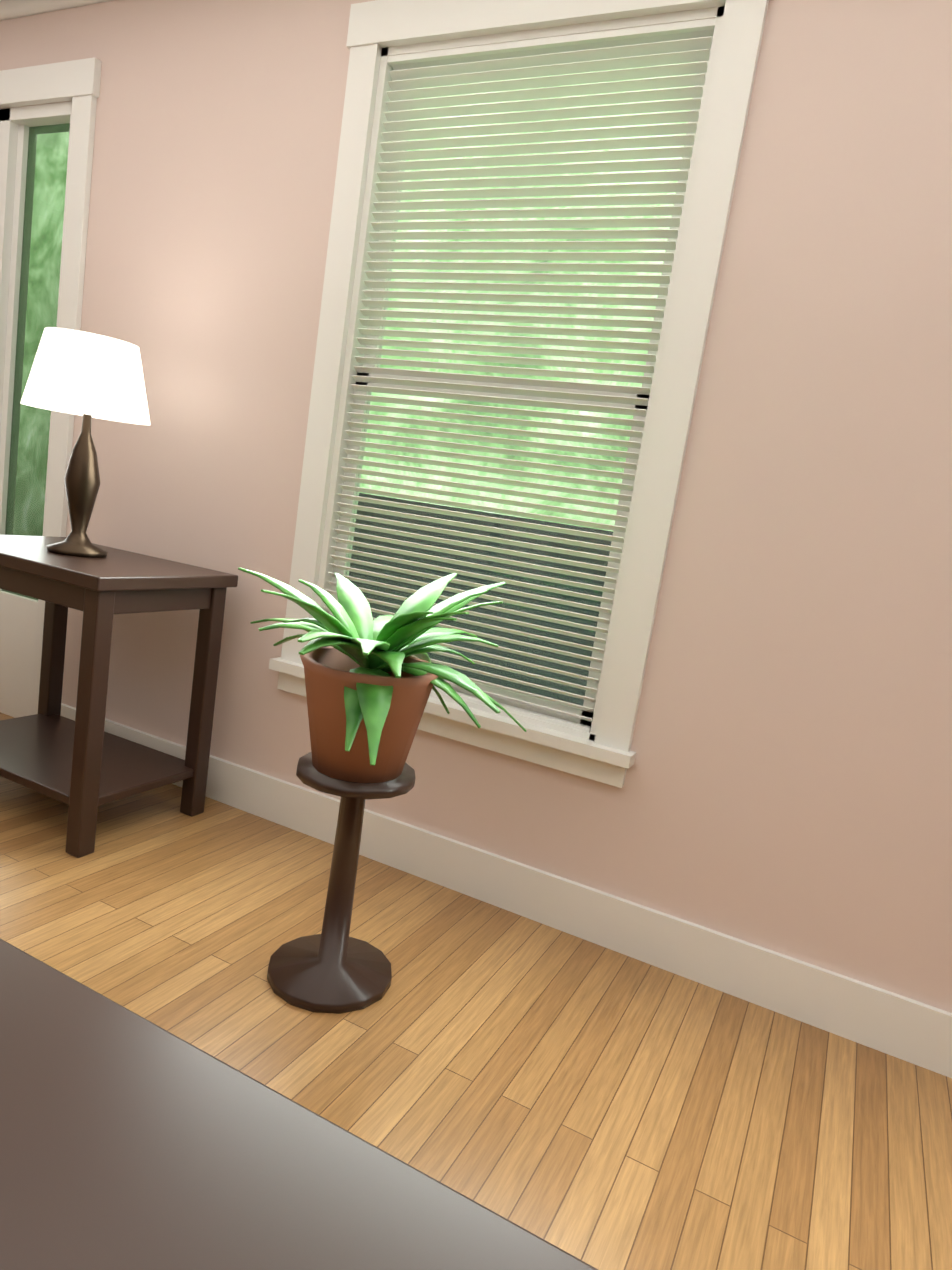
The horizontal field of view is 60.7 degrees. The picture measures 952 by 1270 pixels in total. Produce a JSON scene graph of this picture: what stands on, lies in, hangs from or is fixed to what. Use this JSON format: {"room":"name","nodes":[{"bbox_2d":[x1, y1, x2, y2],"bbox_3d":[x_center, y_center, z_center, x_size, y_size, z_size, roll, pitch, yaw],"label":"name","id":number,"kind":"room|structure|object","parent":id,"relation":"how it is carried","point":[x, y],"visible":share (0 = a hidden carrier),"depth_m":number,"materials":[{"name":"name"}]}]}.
{"room":"living room","nodes":[
{"label":"living room","id":0,"kind":"room"},
{"bbox_2d":[0,712,951,1269],"bbox_3d":[-1.360,1.192,-2.007,9.900,0.100,8.940,13,10,25],"label":"floor","id":1,"kind":"structure","parent":0,"point":[596,1106],"depth_m":1.57,"materials":[{"name":"brown wood"}]},
{"bbox_2d":[0,535,237,857],"bbox_3d":[-1.162,0.125,2.326,0.740,0.720,0.470,13,10,25],"label":"console table","id":2,"kind":"object","parent":1,"relation":"on","point":[84,765],"visible":0.9,"depth_m":2.19,"materials":[{"name":"brown wood"}]},
{"bbox_2d":[20,327,150,557],"bbox_3d":[-1.068,-0.510,2.222,0.320,0.579,0.320,13,10,25],"label":"light","id":3,"kind":"object","parent":2,"relation":"on","point":[88,376],"visible":1,"depth_m":2.11,"materials":[{"name":"white fabric"}]},
{"bbox_2d":[0,938,597,1269],"bbox_3d":[-0.530,0.634,0.561,1.240,0.450,0.690,13,10,25],"label":"coffee table","id":4,"kind":"object","parent":1,"relation":"on","point":[130,1140],"visible":1,"depth_m":0.66,"materials":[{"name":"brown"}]},
{"bbox_2d":[238,567,526,1013],"bbox_3d":[-0.248,0.294,1.666,0.658,0.861,0.607,13,10,25],"label":"potted plant","id":5,"kind":"object","parent":1,"relation":"on","point":[370,682],"visible":0.98,"depth_m":1.59,"materials":[{"name":"green plant"}]},
{"bbox_2d":[0,0,951,1012],"bbox_3d":[0.725,-0.384,1.778,9.800,2.440,0.100,13,10,25],"label":"wall","id":6,"kind":"structure","parent":0,"point":[786,790],"depth_m":1.83,"materials":[{"name":"paint"}]},
{"bbox_2d":[0,57,101,717],"bbox_3d":[-2.183,-0.911,3.136,1.960,2.195,0.145,13,10,25],"label":"door frame","id":7,"kind":"structure","parent":6,"relation":"attached to","point":[46,154],"depth_m":2.78,"materials":[{"name":"white wood"}]},
{"bbox_2d":[269,0,769,787],"bbox_3d":[0.037,-0.636,2.066,1.080,1.830,0.150,13,10,25],"label":"window","id":8,"kind":"structure","parent":6,"relation":"in","point":[431,50],"depth_m":1.93,"materials":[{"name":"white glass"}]},
{"label":"outside","id":9,"kind":"structure","parent":0,"visible":0},
{"bbox_2d":[359,62,692,530],"bbox_3d":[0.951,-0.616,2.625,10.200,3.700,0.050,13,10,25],"label":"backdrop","id":10,"kind":"structure","parent":9,"point":[539,491],"depth_m":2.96,"materials":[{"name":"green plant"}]},
{"bbox_3d":[-0.507,0.100,-2.514,8.400,2.440,8.940,13,10,25],"label":"wall","id":11,"kind":"structure","parent":0,"visible":0},
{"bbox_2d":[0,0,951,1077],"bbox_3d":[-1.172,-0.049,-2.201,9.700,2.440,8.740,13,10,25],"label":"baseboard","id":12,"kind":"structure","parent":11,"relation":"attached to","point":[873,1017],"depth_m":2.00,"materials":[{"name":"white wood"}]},
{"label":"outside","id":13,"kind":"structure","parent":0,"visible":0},
{"bbox_2d":[349,493,612,705],"bbox_3d":[0.198,-0.085,2.597,1.700,0.550,0.060,13,10,25],"label":"rail","id":14,"kind":"object","parent":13,"point":[569,699],"depth_m":2.62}
]}

